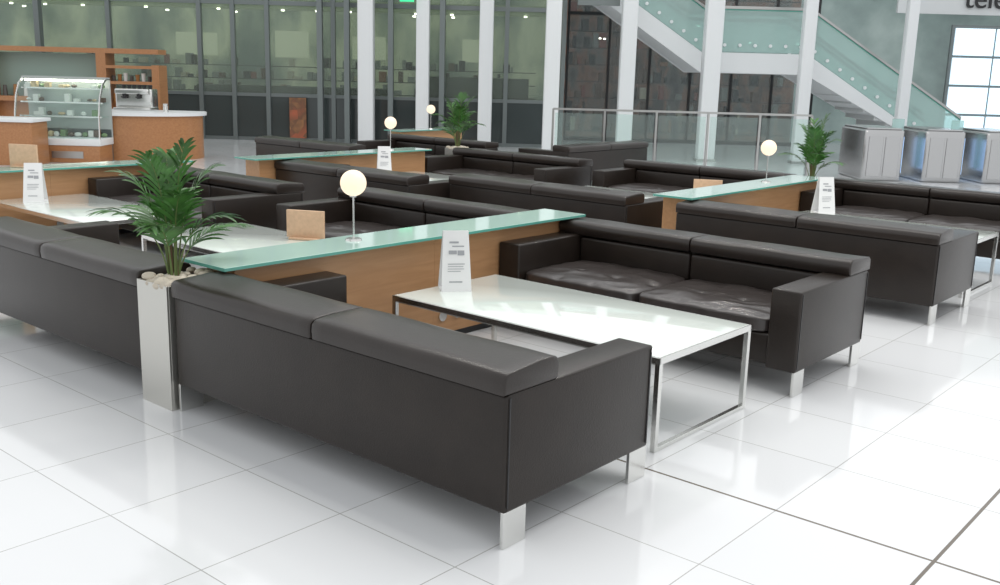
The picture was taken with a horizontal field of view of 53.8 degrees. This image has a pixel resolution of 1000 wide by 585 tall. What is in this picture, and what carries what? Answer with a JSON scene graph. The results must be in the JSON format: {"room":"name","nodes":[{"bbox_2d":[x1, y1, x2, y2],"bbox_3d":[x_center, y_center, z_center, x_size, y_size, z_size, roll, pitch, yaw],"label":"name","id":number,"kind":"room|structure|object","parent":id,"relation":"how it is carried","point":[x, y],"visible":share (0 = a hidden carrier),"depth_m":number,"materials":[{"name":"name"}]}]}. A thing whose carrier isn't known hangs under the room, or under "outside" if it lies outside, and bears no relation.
{"room":"lobby cafe lounge","nodes":[
{"label":"lobby cafe lounge","id":0,"kind":"room"},
{"bbox_2d":[137,271,216,410],"bbox_3d":[-1.655,0.241,5.184,0.280,0.650,0.360,12,16,39],"label":"planter","id":1,"kind":"object","parent":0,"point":[156,303],"depth_m":5.03,"materials":[{"name":"silver metal"}]},
{"bbox_2d":[0,0,546,99],"bbox_3d":[-7.136,-8.023,27.020,17.300,7.000,0.153,2,13,0],"label":"wall","id":2,"kind":"structure","parent":0,"point":[133,27],"depth_m":27.16,"materials":[{"name":"grey glass"}]},
{"bbox_2d":[31,51,535,99],"bbox_3d":[-5.951,-5.583,26.736,13.800,1.665,0.351,2,13,0],"label":"shelves","id":3,"kind":"object","parent":2,"relation":"attached to","point":[191,58],"visible":0.23,"depth_m":26.52,"materials":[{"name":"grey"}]},
{"bbox_2d":[176,31,478,62],"bbox_3d":[-4.570,-6.738,26.855,8.500,0.700,0.101,2,13,0],"label":"panels","id":4,"kind":"object","parent":2,"relation":"attached to","point":[293,44],"visible":0.79,"depth_m":26.82,"materials":[{"name":"beige"}]},
{"bbox_2d":[0,136,999,584],"bbox_3d":[3.390,-1.715,16.306,52.000,0.100,52.000,12,16,39],"label":"floor","id":5,"kind":"structure","parent":0,"point":[884,469],"depth_m":4.21,"materials":[{"name":"white tile"}]},
{"bbox_2d":[0,116,50,164],"bbox_3d":[-9.283,-2.615,16.788,3.000,0.780,0.700,2,13,0],"label":"counter","id":6,"kind":"object","parent":5,"relation":"on","point":[13,129],"depth_m":16.50,"materials":[{"name":"brown wood"}]},
{"bbox_2d":[32,0,44,52],"bbox_3d":[-10.711,-7.157,22.701,0.120,7.000,0.200,2,13,0],"label":"facade mullion","id":7,"kind":"object","parent":5,"relation":"on","point":[37,6],"visible":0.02,"depth_m":22.84,"materials":[{"name":"grey"}]},
{"bbox_2d":[14,75,113,162],"bbox_3d":[-7.725,-3.060,17.386,1.530,1.470,0.620,2,13,0],"label":"display case","id":8,"kind":"object","parent":5,"relation":"on","point":[80,127],"visible":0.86,"depth_m":17.53,"materials":[{"name":"clear glass"}]},
{"bbox_2d":[0,45,168,116],"bbox_3d":[-10.366,-4.173,20.801,6.550,2.020,0.500,2,13,0],"label":"shelf unit","id":9,"kind":"object","parent":5,"relation":"on","point":[13,65],"visible":0.42,"depth_m":20.82,"materials":[{"name":"brown wood"}]},
{"bbox_2d":[0,193,187,257],"bbox_3d":[-3.721,-0.540,8.864,1.800,0.466,0.909,12,16,39],"label":"coffee table","id":10,"kind":"object","parent":5,"relation":"on","point":[72,208],"visible":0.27,"depth_m":8.71,"materials":[{"name":"white glass"}]},
{"bbox_2d":[23,163,47,201],"bbox_3d":[-4.281,-1.015,9.053,0.180,0.350,0.158,-1,13,-11],"label":"card stand","id":11,"kind":"object","parent":10,"relation":"on","point":[34,185],"visible":1,"depth_m":9.01,"materials":[{"name":"white paper"}]},
{"bbox_2d":[0,216,190,368],"bbox_3d":[-2.387,-0.032,6.210,2.191,0.699,0.992,12,16,39],"label":"leather sofa","id":12,"kind":"object","parent":5,"relation":"on","point":[77,283],"visible":0.59,"depth_m":5.67,"materials":[{"name":"black leather"}]},
{"bbox_2d":[0,159,192,233],"bbox_3d":[-4.491,-0.866,9.637,0.390,0.725,3.150,12,16,39],"label":"divider","id":13,"kind":"object","parent":5,"relation":"on","point":[67,178],"visible":0.19,"depth_m":9.66,"materials":[{"name":"brown wood"}]},
{"bbox_2d":[8,144,38,167],"bbox_3d":[-4.571,-1.312,9.451,0.300,0.220,0.100,4,13,12],"label":"holder","id":14,"kind":"object","parent":13,"relation":"on","point":[19,154],"visible":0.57,"depth_m":9.43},
{"bbox_2d":[0,159,191,170],"bbox_3d":[-4.481,-1.212,9.560,0.382,0.016,3.142,12,16,39],"label":"glass shelf","id":15,"kind":"object","parent":13,"relation":"attached to","point":[125,164],"depth_m":9.86,"materials":[{"name":"teal glass"}]},
{"bbox_2d":[104,0,198,94],"bbox_3d":[-8.190,-7.168,23.052,2.140,7.000,0.140,2,13,0],"label":"frame","id":16,"kind":"object","parent":5,"relation":"on","point":[107,3],"visible":0.28,"depth_m":23.17,"materials":[{"name":"grey"}]},
{"bbox_2d":[168,94,199,110],"bbox_3d":[-8.217,-4.299,23.696,2.060,0.960,0.032,2,13,0],"label":"pane","id":17,"kind":"object","parent":16,"relation":"attached to","point":[179,102],"visible":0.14,"depth_m":23.62,"materials":[{"name":"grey glass"}]},
{"bbox_2d":[112,109,206,160],"bbox_3d":[-6.768,-2.960,18.459,2.348,0.860,1.483,2,13,0],"label":"counter","id":18,"kind":"object","parent":5,"relation":"on","point":[143,131],"depth_m":17.96,"materials":[{"name":"brown wood"}]},
{"bbox_2d":[113,84,158,110],"bbox_3d":[-6.952,-3.713,18.757,0.700,0.470,0.550,2,13,0],"label":"coffee machine","id":19,"kind":"object","parent":18,"relation":"on","point":[136,99],"visible":1,"depth_m":18.69,"materials":[{"name":"silver metal"}]},
{"bbox_2d":[112,109,206,116],"bbox_3d":[-6.758,-3.351,18.372,2.348,0.060,1.483,2,13,0],"label":"countertop","id":20,"kind":"structure","parent":18,"relation":"on","point":[156,113],"depth_m":18.04,"materials":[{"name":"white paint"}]},
{"bbox_2d":[86,137,253,410],"bbox_3d":[-1.669,-0.108,5.067,0.752,1.381,0.764,2,13,3],"label":"potted palm","id":21,"kind":"object","parent":5,"relation":"on","point":[156,303],"visible":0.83,"depth_m":5.00,"materials":[{"name":"green plant"}]},
{"bbox_2d":[88,164,303,233],"bbox_3d":[-2.976,-0.794,9.560,2.191,0.699,0.992,12,16,39],"label":"leather sofa","id":22,"kind":"object","parent":5,"relation":"on","point":[255,199],"visible":0.44,"depth_m":9.16,"materials":[{"name":"black leather"}]},
{"bbox_2d":[107,193,200,206],"bbox_3d":[-3.401,-0.884,9.749,0.910,0.120,0.740,12,16,39],"label":"seat cushion","id":23,"kind":"object","parent":22,"relation":"on","point":[127,197],"depth_m":9.78,"materials":[{"name":"leather"}]},
{"bbox_2d":[160,203,201,226],"bbox_3d":[-2.710,-0.737,9.171,0.910,0.120,0.741,12,16,39],"label":"seat cushion","id":24,"kind":"object","parent":22,"relation":"on","point":[198,209],"depth_m":8.75,"materials":[{"name":"leather"}]},
{"bbox_2d":[195,0,233,138],"bbox_3d":[-6.725,-7.128,23.052,0.790,7.000,0.140,2,13,0],"label":"frame","id":25,"kind":"object","parent":5,"relation":"on","point":[202,92],"visible":0.93,"depth_m":23.38,"materials":[{"name":"grey metal"}]},
{"bbox_2d":[204,95,232,135],"bbox_3d":[-6.753,-4.259,23.696,0.710,0.960,0.031,2,13,0],"label":"pane","id":26,"kind":"object","parent":25,"relation":"attached to","point":[219,108],"visible":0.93,"depth_m":23.68,"materials":[{"name":"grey glass"}]},
{"bbox_2d":[141,223,306,254],"bbox_3d":[-1.761,-0.142,7.313,1.800,0.466,0.909,12,16,39],"label":"coffee table","id":27,"kind":"object","parent":5,"relation":"on","point":[237,239],"visible":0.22,"depth_m":7.38,"materials":[{"name":"white glass"}]},
{"bbox_2d":[286,209,324,240],"bbox_3d":[-1.463,-0.509,7.417,0.300,0.220,0.100,4,13,12],"label":"holder","id":28,"kind":"object","parent":27,"relation":"on","point":[308,225],"visible":0.88,"depth_m":7.40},
{"bbox_2d":[229,0,265,139],"bbox_3d":[-5.925,-7.106,23.052,0.810,7.000,0.140,2,13,0],"label":"frame","id":29,"kind":"object","parent":5,"relation":"on","point":[235,93],"visible":0.89,"depth_m":23.40,"materials":[{"name":"grey metal"}]},
{"bbox_2d":[237,96,266,136],"bbox_3d":[-5.953,-4.237,23.696,0.730,0.960,0.030,2,13,0],"label":"pane","id":30,"kind":"object","parent":29,"relation":"attached to","point":[252,115],"visible":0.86,"depth_m":23.68,"materials":[{"name":"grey glass"}]},
{"bbox_2d":[264,0,331,141],"bbox_3d":[-4.741,-7.074,23.052,1.560,7.000,0.140,2,13,0],"label":"frame","id":31,"kind":"object","parent":5,"relation":"on","point":[267,3],"visible":0.7,"depth_m":23.36,"materials":[{"name":"grey metal"}]},
{"bbox_2d":[289,98,306,137],"bbox_3d":[-4.839,-4.180,23.594,0.400,0.950,0.020,2,13,0],"label":"poster","id":32,"kind":"object","parent":31,"relation":"attached to","point":[297,106],"visible":0.86,"depth_m":23.59,"materials":[{"name":"paper"}]},
{"bbox_2d":[271,97,331,138],"bbox_3d":[-4.768,-4.205,23.696,1.480,0.960,0.031,2,13,0],"label":"pane","id":33,"kind":"object","parent":31,"relation":"attached to","point":[280,115],"visible":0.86,"depth_m":23.68,"materials":[{"name":"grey glass"}]},
{"bbox_2d":[255,135,365,154],"bbox_3d":[-2.608,-1.945,14.775,2.191,0.699,0.992,12,16,39],"label":"leather sofa","id":34,"kind":"object","parent":5,"relation":"on","point":[265,145],"visible":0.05,"depth_m":14.46,"materials":[{"name":"black leather"}]},
{"bbox_2d":[316,0,324,140],"bbox_3d":[-4.163,-6.981,22.701,0.120,7.000,0.200,2,13,0],"label":"facade mullion","id":35,"kind":"object","parent":5,"relation":"on","point":[319,3],"visible":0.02,"depth_m":23.02,"materials":[{"name":"grey"}]},
{"bbox_2d":[116,76,528,99],"bbox_3d":[-5.817,-4.987,25.972,13.100,1.600,0.800,2,13,0],"label":"countertop","id":36,"kind":"structure","parent":5,"relation":"on","point":[518,89],"depth_m":25.63,"materials":[{"name":"grey"}]},
{"bbox_2d":[234,147,431,178],"bbox_3d":[-1.972,-1.369,12.203,0.390,0.725,2.800,12,16,39],"label":"divider","id":37,"kind":"object","parent":5,"relation":"on","point":[408,158],"visible":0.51,"depth_m":12.12,"materials":[{"name":"brown wood"}]},
{"bbox_2d":[236,147,427,158],"bbox_3d":[-1.963,-1.715,12.126,0.382,0.016,2.792,12,16,39],"label":"glass shelf","id":38,"kind":"object","parent":37,"relation":"attached to","point":[408,150],"depth_m":12.01,"materials":[{"name":"teal glass"}]},
{"bbox_2d":[344,0,350,143],"bbox_3d":[-3.533,-6.964,22.701,0.120,7.000,0.200,2,13,0],"label":"facade mullion","id":39,"kind":"object","parent":5,"relation":"on","point":[347,72],"visible":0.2,"depth_m":23.03,"materials":[{"name":"grey"}]},
{"bbox_2d":[330,0,387,142],"bbox_3d":[-3.281,-7.035,23.052,1.360,7.000,0.140,2,13,0],"label":"frame","id":40,"kind":"object","parent":5,"relation":"on","point":[333,4],"visible":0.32,"depth_m":23.38,"materials":[{"name":"grey"}]},
{"bbox_2d":[336,98,387,139],"bbox_3d":[-3.309,-4.166,23.696,1.280,0.960,0.031,2,13,0],"label":"pane","id":41,"kind":"object","parent":40,"relation":"attached to","point":[381,106],"visible":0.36,"depth_m":23.68,"materials":[{"name":"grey glass"}]},
{"bbox_2d":[274,159,449,200],"bbox_3d":[-1.444,-1.074,11.003,2.191,0.699,0.992,12,16,39],"label":"leather sofa","id":42,"kind":"object","parent":5,"relation":"on","point":[321,180],"visible":0.32,"depth_m":10.63,"materials":[{"name":"black leather"}]},
{"bbox_2d":[182,209,585,332],"bbox_3d":[-0.538,-0.030,6.363,0.390,0.725,3.120,12,16,39],"label":"divider","id":43,"kind":"object","parent":5,"relation":"on","point":[380,266],"visible":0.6,"depth_m":6.06,"materials":[{"name":"brown wood"}]},
{"bbox_2d":[340,170,365,241],"bbox_3d":[-0.876,-0.522,5.889,0.156,0.423,0.156,12,16,39],"label":"table lamp","id":44,"kind":"object","parent":43,"relation":"on","point":[352,182],"visible":1,"depth_m":5.81,"materials":[{"name":"silver metal"}]},
{"bbox_2d":[185,209,583,268],"bbox_3d":[-0.529,-0.376,6.286,0.382,0.016,3.112,12,16,39],"label":"glass shelf","id":45,"kind":"object","parent":43,"relation":"attached to","point":[291,252],"depth_m":5.90,"materials":[{"name":"teal glass"}]},
{"bbox_2d":[388,0,393,133],"bbox_3d":[-2.514,-6.936,22.701,0.120,7.000,0.200,2,13,0],"label":"facade mullion","id":46,"kind":"object","parent":5,"relation":"on","point":[390,2],"visible":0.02,"depth_m":22.95,"materials":[{"name":"grey"}]},
{"bbox_2d":[276,187,530,238],"bbox_3d":[-0.754,-0.402,8.067,2.191,0.699,0.992,12,16,39],"label":"leather sofa","id":47,"kind":"object","parent":5,"relation":"on","point":[375,209],"visible":0.18,"depth_m":8.32,"materials":[{"name":"black leather"}]},
{"bbox_2d":[325,221,401,238],"bbox_3d":[-1.179,-0.492,8.257,0.910,0.120,0.740,12,16,39],"label":"seat cushion","id":48,"kind":"object","parent":47,"relation":"on","point":[332,228],"depth_m":8.28,"materials":[{"name":"leather"}]},
{"bbox_2d":[171,271,651,549],"bbox_3d":[-0.494,0.371,4.627,2.191,0.699,0.992,12,16,39],"label":"leather sofa","id":49,"kind":"object","parent":5,"relation":"on","point":[498,426],"visible":1,"depth_m":4.03,"materials":[{"name":"black leather"}]},
{"bbox_2d":[394,4,439,100],"bbox_3d":[-1.982,-7.000,23.052,1.240,7.000,0.140,2,13,0],"label":"frame","id":50,"kind":"object","parent":5,"relation":"on","point":[396,6],"visible":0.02,"depth_m":23.09,"materials":[{"name":"grey"}]},
{"bbox_2d":[394,100,438,128],"bbox_3d":[-2.009,-4.131,23.696,1.160,0.960,0.031,2,13,0],"label":"pane","id":51,"kind":"object","parent":50,"relation":"attached to","point":[404,110],"visible":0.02,"depth_m":23.65,"materials":[{"name":"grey glass"}]},
{"bbox_2d":[384,127,461,138],"bbox_3d":[-1.308,-2.567,17.665,0.390,0.725,1.735,12,16,39],"label":"divider","id":52,"kind":"object","parent":5,"relation":"on","point":[434,132],"visible":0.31,"depth_m":17.42,"materials":[{"name":"brown wood"}]},
{"bbox_2d":[357,133,498,155],"bbox_3d":[-1.174,-2.103,15.658,2.191,0.699,0.992,12,16,39],"label":"leather sofa","id":53,"kind":"object","parent":5,"relation":"on","point":[438,145],"visible":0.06,"depth_m":15.85,"materials":[{"name":"black leather"}]},
{"bbox_2d":[406,171,450,180],"bbox_3d":[-0.739,-1.138,11.912,1.800,0.466,0.909,12,16,39],"label":"coffee table","id":54,"kind":"object","parent":5,"relation":"on","point":[432,176],"visible":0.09,"depth_m":12.25,"materials":[{"name":"white glass"}]},
{"bbox_2d":[377,146,391,170],"bbox_3d":[-1.430,-1.627,12.146,0.180,0.350,0.158,-1,13,-11],"label":"card stand","id":55,"kind":"object","parent":54,"relation":"on","point":[384,152],"visible":0.76,"depth_m":12.10,"materials":[{"name":"white paper"}]},
{"bbox_2d":[438,0,445,126],"bbox_3d":[-1.314,-6.904,22.701,0.120,7.000,0.200,2,13,0],"label":"facade mullion","id":56,"kind":"object","parent":5,"relation":"on","point":[442,2],"visible":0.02,"depth_m":22.94,"materials":[{"name":"grey"}]},
{"bbox_2d":[431,92,483,154],"bbox_3d":[-0.614,-2.181,14.332,0.841,1.456,0.827,2,13,2],"label":"potted palm","id":57,"kind":"object","parent":5,"relation":"on","point":[459,123],"visible":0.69,"depth_m":14.23,"materials":[{"name":"green plant"}]},
{"bbox_2d":[444,5,505,146],"bbox_3d":[-0.612,-6.963,23.052,1.500,7.000,0.140,2,13,0],"label":"frame","id":58,"kind":"object","parent":5,"relation":"on","point":[448,7],"visible":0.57,"depth_m":23.09,"materials":[{"name":"grey"}]},
{"bbox_2d":[444,101,502,142],"bbox_3d":[-0.640,-4.094,23.696,1.420,0.960,0.031,2,13,0],"label":"pane","id":59,"kind":"object","parent":58,"relation":"attached to","point":[497,108],"visible":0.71,"depth_m":23.67,"materials":[{"name":"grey glass"}]},
{"bbox_2d":[425,147,592,185],"bbox_3d":[0.038,-1.486,13.033,2.191,0.699,0.992,12,16,39],"label":"leather sofa","id":60,"kind":"object","parent":5,"relation":"on","point":[527,166],"visible":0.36,"depth_m":13.05,"materials":[{"name":"black leather"}]},
{"bbox_2d":[431,168,508,175],"bbox_3d":[-0.387,-1.576,13.222,0.910,0.120,0.740,12,16,39],"label":"seat cushion","id":61,"kind":"object","parent":60,"relation":"on","point":[446,171],"depth_m":13.22,"materials":[{"name":"leather"}]},
{"bbox_2d":[502,0,545,147],"bbox_3d":[0.787,-6.925,23.052,1.300,7.000,0.140,2,13,0],"label":"frame","id":62,"kind":"object","parent":5,"relation":"on","point":[509,9],"visible":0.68,"depth_m":23.41,"materials":[{"name":"grey metal"}]},
{"bbox_2d":[506,103,542,143],"bbox_3d":[0.760,-4.056,23.696,1.220,0.960,0.031,2,13,0],"label":"pane","id":63,"kind":"object","parent":62,"relation":"attached to","point":[524,121],"visible":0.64,"depth_m":23.68,"materials":[{"name":"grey glass"}]},
{"bbox_2d":[449,173,662,227],"bbox_3d":[0.607,-0.776,9.914,2.191,0.699,0.992,12,16,39],"label":"leather sofa","id":64,"kind":"object","parent":5,"relation":"on","point":[629,207],"visible":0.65,"depth_m":9.32,"materials":[{"name":"black leather"}]},
{"bbox_2d":[392,274,751,452],"bbox_3d":[0.350,0.319,5.500,1.800,0.466,0.909,12,16,39],"label":"coffee table","id":65,"kind":"object","parent":5,"relation":"on","point":[583,319],"visible":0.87,"depth_m":5.27,"materials":[{"name":"white glass"}]},
{"bbox_2d":[438,230,471,291],"bbox_3d":[-0.267,-0.193,5.849,0.180,0.350,0.158,-1,13,-11],"label":"card stand","id":66,"kind":"object","parent":65,"relation":"on","point":[454,270],"visible":1,"depth_m":5.81,"materials":[{"name":"white paper"}]},
{"bbox_2d":[518,140,648,180],"bbox_3d":[1.365,-2.076,15.844,0.992,0.699,2.191,12,16,39],"label":"leather sofa","id":67,"kind":"object","parent":5,"relation":"on","point":[604,155],"visible":0.35,"depth_m":15.37,"materials":[{"name":"black leather"}]},
{"bbox_2d":[551,108,812,175],"bbox_3d":[3.197,-2.618,17.429,4.586,1.165,0.045,2,13,0],"label":"glass balustrade","id":68,"kind":"object","parent":5,"relation":"on","point":[553,109],"visible":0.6,"depth_m":17.30,"materials":[{"name":"grey metal"}]},
{"bbox_2d":[499,217,870,397],"bbox_3d":[1.138,0.002,6.484,2.191,0.699,0.992,12,16,39],"label":"leather sofa","id":69,"kind":"object","parent":5,"relation":"on","point":[803,307],"visible":0.88,"depth_m":6.21,"materials":[{"name":"black leather"}]},
{"bbox_2d":[526,260,684,301],"bbox_3d":[0.713,-0.088,6.673,0.910,0.120,0.740,12,16,39],"label":"seat cushion","id":70,"kind":"object","parent":69,"relation":"on","point":[621,279],"depth_m":6.57,"materials":[{"name":"leather"}]},
{"bbox_2d":[639,279,771,331],"bbox_3d":[1.403,0.059,6.095,0.910,0.120,0.741,12,16,39],"label":"seat cushion","id":71,"kind":"object","parent":69,"relation":"on","point":[737,300],"depth_m":5.98,"materials":[{"name":"leather"}]},
{"bbox_2d":[563,0,821,145],"bbox_3d":[5.120,-6.979,26.118,6.660,6.000,0.081,2,13,0],"label":"mullions","id":72,"kind":"object","parent":5,"relation":"on","point":[685,141],"visible":0.64,"depth_m":26.41,"materials":[{"name":"black metal"}]},
{"bbox_2d":[592,159,795,192],"bbox_3d":[2.274,-1.147,11.781,2.191,0.699,0.992,12,16,39],"label":"leather sofa","id":73,"kind":"object","parent":5,"relation":"on","point":[636,175],"visible":0.33,"depth_m":12.02,"materials":[{"name":"black leather"}]},
{"bbox_2d":[608,183,691,192],"bbox_3d":[1.849,-1.237,11.970,0.910,0.120,0.740,12,16,39],"label":"seat cushion","id":74,"kind":"object","parent":73,"relation":"on","point":[644,187],"depth_m":11.92,"materials":[{"name":"leather"}]},
{"bbox_2d":[693,157,715,161],"bbox_3d":[4.409,-2.867,21.259,0.420,0.050,0.420,2,13,0],"label":"base plate","id":75,"kind":"object","parent":5,"relation":"on","point":[694,159],"visible":0.71,"depth_m":21.05,"materials":[{"name":"grey metal"}]},
{"bbox_2d":[695,0,725,158],"bbox_3d":[4.501,-6.258,20.504,0.360,7.000,0.360,2,13,0],"label":"shaft","id":76,"kind":"object","parent":75,"relation":"on","point":[714,15],"visible":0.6,"depth_m":20.72,"materials":[{"name":"white paint"}]},
{"bbox_2d":[653,175,817,229],"bbox_3d":[2.429,-0.701,9.739,0.390,0.725,2.870,12,16,39],"label":"divider","id":77,"kind":"object","parent":5,"relation":"on","point":[783,192],"visible":0.38,"depth_m":9.56,"materials":[{"name":"brown wood"}]},
{"bbox_2d":[655,175,817,197],"bbox_3d":[2.439,-1.047,9.662,0.382,0.016,2.862,12,16,39],"label":"glass shelf","id":78,"kind":"object","parent":77,"relation":"attached to","point":[722,190],"depth_m":9.44,"materials":[{"name":"teal glass"}]},
{"bbox_2d":[593,0,960,126],"bbox_3d":[6.023,-5.760,22.688,8.730,5.160,2.095,2,13,0],"label":"staircase","id":79,"kind":"structure","parent":5,"relation":"on","point":[827,86],"depth_m":21.90,"materials":[{"name":"white paint"}]},
{"bbox_2d":[787,160,805,163],"bbox_3d":[6.408,-2.813,21.259,0.320,0.050,0.320,2,13,0],"label":"base plate","id":80,"kind":"object","parent":5,"relation":"on","point":[788,161],"visible":0.79,"depth_m":21.11,"materials":[{"name":"grey metal"}]},
{"bbox_2d":[790,0,818,161],"bbox_3d":[6.500,-6.204,20.504,0.260,7.000,0.260,2,13,0],"label":"shaft","id":81,"kind":"object","parent":80,"relation":"on","point":[811,7],"visible":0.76,"depth_m":20.75,"materials":[{"name":"white paint"}]},
{"bbox_2d":[776,113,847,185],"bbox_3d":[3.484,-1.285,10.921,0.779,1.406,0.598,12,16,39],"label":"potted palm","id":82,"kind":"object","parent":5,"relation":"on","point":[818,137],"visible":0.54,"depth_m":10.80,"materials":[{"name":"green plant"}]},
{"bbox_2d":[676,199,978,325],"bbox_3d":[2.651,-0.340,8.204,2.191,0.699,0.992,12,16,39],"label":"leather sofa","id":83,"kind":"object","parent":5,"relation":"on","point":[923,265],"visible":0.7,"depth_m":7.51,"materials":[{"name":"black leather"}]},
{"bbox_2d":[838,124,903,180],"bbox_3d":[7.035,-2.699,18.406,0.940,1.100,1.312,2,13,0],"label":"security gate","id":84,"kind":"object","parent":5,"relation":"on","point":[870,152],"visible":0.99,"depth_m":17.84,"materials":[{"name":"silver metal"}]},
{"bbox_2d":[799,178,999,258],"bbox_3d":[4.303,-0.714,10.083,2.191,0.699,0.992,12,16,39],"label":"leather sofa","id":85,"kind":"object","parent":5,"relation":"on","point":[934,205],"visible":0.56,"depth_m":10.13,"materials":[{"name":"black leather"}]},
{"bbox_2d":[835,205,924,221],"bbox_3d":[3.878,-0.804,10.273,0.910,0.120,0.740,12,16,39],"label":"seat cushion","id":86,"kind":"object","parent":85,"relation":"on","point":[890,212],"depth_m":10.21,"materials":[{"name":"leather"}]},
{"bbox_2d":[908,214,999,239],"bbox_3d":[4.568,-0.657,9.695,0.910,0.120,0.741,12,16,39],"label":"seat cushion","id":87,"kind":"object","parent":85,"relation":"on","point":[987,222],"depth_m":9.67,"materials":[{"name":"leather"}]},
{"bbox_2d":[801,210,998,297],"bbox_3d":[3.468,-0.390,9.062,1.800,0.466,0.909,12,16,39],"label":"coffee table","id":88,"kind":"object","parent":5,"relation":"on","point":[983,235],"visible":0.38,"depth_m":8.83,"materials":[{"name":"white glass"}]},
{"bbox_2d":[811,177,834,212],"bbox_3d":[3.212,-0.967,9.745,0.180,0.350,0.158,-1,13,-11],"label":"card stand","id":89,"kind":"object","parent":88,"relation":"on","point":[824,196],"visible":0.98,"depth_m":9.71,"materials":[{"name":"white paper"}]},
{"bbox_2d":[900,126,965,182],"bbox_3d":[8.135,-2.669,18.406,0.940,1.100,1.312,2,13,0],"label":"security gate","id":90,"kind":"object","parent":5,"relation":"on","point":[930,154],"visible":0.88,"depth_m":17.84,"materials":[{"name":"silver metal"}]},
{"bbox_2d":[939,25,999,127],"bbox_3d":[12.791,-5.045,24.807,3.200,3.200,0.071,2,13,0],"label":"frame","id":91,"kind":"object","parent":5,"relation":"on","point":[953,27],"visible":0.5,"depth_m":24.68,"materials":[{"name":"grey metal"}]},
{"bbox_2d":[944,28,999,128],"bbox_3d":[12.794,-5.154,24.721,3.040,2.790,0.050,2,13,0],"label":"window panes","id":92,"kind":"object","parent":91,"relation":"attached to","point":[967,41],"visible":0.84,"depth_m":24.66,"materials":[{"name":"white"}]},
{"bbox_2d":[958,127,999,183],"bbox_3d":[9.235,-2.639,18.406,0.940,1.100,1.312,2,13,0],"label":"security gate","id":93,"kind":"object","parent":5,"relation":"on","point":[981,156],"visible":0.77,"depth_m":17.93,"materials":[{"name":"silver metal"}]},
{"bbox_3d":[-3.147,-3.506,23.212,0.420,0.050,0.420,2,13,0],"label":"base plate","id":94,"kind":"object","parent":5,"relation":"on","visible":0},
{"bbox_2d":[357,0,374,140],"bbox_3d":[-3.055,-6.896,22.457,0.360,7.000,0.360,2,13,0],"label":"shaft","id":95,"kind":"object","parent":94,"relation":"on","point":[365,8],"visible":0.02,"depth_m":22.68,"materials":[{"name":"white paint"}]},
{"bbox_3d":[-1.837,-3.470,23.212,0.360,0.050,0.360,2,13,0],"label":"base plate","id":96,"kind":"object","parent":5,"relation":"on","visible":0},
{"bbox_2d":[415,0,429,127],"bbox_3d":[-1.745,-6.861,22.457,0.300,7.000,0.300,2,13,0],"label":"shaft","id":97,"kind":"object","parent":96,"relation":"on","point":[422,6],"visible":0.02,"depth_m":22.66,"materials":[{"name":"white paint"}]},
{"bbox_3d":[-0.378,-3.431,23.212,0.380,0.050,0.380,2,13,0],"label":"base plate","id":98,"kind":"object","parent":5,"relation":"on","visible":0},
{"bbox_2d":[477,0,493,141],"bbox_3d":[-0.286,-6.822,22.457,0.320,7.000,0.320,2,13,0],"label":"shaft","id":99,"kind":"object","parent":98,"relation":"on","point":[486,33],"visible":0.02,"depth_m":22.68,"materials":[{"name":"white paint"}]},
{"bbox_3d":[0.982,-2.655,19.893,0.360,0.050,0.360,2,13,0],"label":"base plate","id":100,"kind":"object","parent":5,"relation":"on","visible":0},
{"bbox_2d":[541,0,562,149],"bbox_3d":[1.074,-6.046,19.138,0.300,7.000,0.300,2,13,0],"label":"shaft","id":101,"kind":"object","parent":100,"relation":"on","point":[553,7],"visible":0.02,"depth_m":19.36,"materials":[{"name":"white paint"}]},
{"bbox_3d":[2.640,-2.915,21.259,0.380,0.050,0.380,2,13,0],"label":"base plate","id":102,"kind":"object","parent":5,"relation":"on","visible":0},
{"bbox_2d":[615,0,638,140],"bbox_3d":[2.731,-6.306,20.504,0.320,7.000,0.320,2,13,0],"label":"shaft","id":103,"kind":"object","parent":102,"relation":"on","point":[630,8],"visible":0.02,"depth_m":20.71,"materials":[{"name":"white paint"}]},
{"bbox_3d":[8.538,-2.755,21.259,0.280,0.050,0.280,2,13,0],"label":"base plate","id":104,"kind":"object","parent":5,"relation":"on","visible":0},
{"bbox_2d":[893,0,920,127],"bbox_3d":[8.629,-6.146,20.504,0.220,7.000,0.220,2,13,0],"label":"shaft","id":105,"kind":"object","parent":104,"relation":"on","point":[913,6],"visible":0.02,"depth_m":20.71,"materials":[{"name":"white paint"}]},
{"bbox_2d":[557,0,567,144],"bbox_3d":[1.552,-7.446,25.483,0.100,7.000,5.000,2,13,0],"label":"wall","id":106,"kind":"structure","parent":0,"point":[565,2],"depth_m":23.44,"materials":[{"name":"grey"}]},
{"bbox_2d":[0,0,545,17],"bbox_3d":[-7.204,-7.343,24.994,17.200,0.250,0.300,2,13,0],"label":"ceiling","id":107,"kind":"structure","parent":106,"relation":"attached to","point":[64,2],"depth_m":24.86,"materials":[{"name":"grey"}]},
{"bbox_2d":[562,0,801,141],"bbox_3d":[5.015,-7.912,27.996,7.000,7.000,0.150,2,13,0],"label":"wall shelving","id":108,"kind":"object","parent":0,"point":[576,73],"visible":0.33,"depth_m":28.34,"materials":[{"name":"grey glass"}]},
{"bbox_2d":[566,0,800,136],"bbox_3d":[5.079,-6.549,27.787,6.400,4.074,0.350,2,13,0],"label":"shelves","id":109,"kind":"object","parent":108,"relation":"attached to","point":[657,78],"visible":0.57,"depth_m":27.80,"materials":[{"name":"brown"}]},
{"bbox_2d":[789,0,999,142],"bbox_3d":[15.362,-7.632,27.996,13.700,7.000,0.152,2,13,0],"label":"wall","id":110,"kind":"structure","parent":0,"point":[875,24],"depth_m":28.11,"materials":[{"name":"glass"}]},
{"bbox_2d":[896,0,999,15],"bbox_3d":[15.477,-8.198,26.410,9.500,1.600,0.100,2,13,0],"label":"sign band","id":111,"kind":"object","parent":110,"relation":"attached to","point":[951,7],"visible":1,"depth_m":26.50,"materials":[{"name":"white plastic"}]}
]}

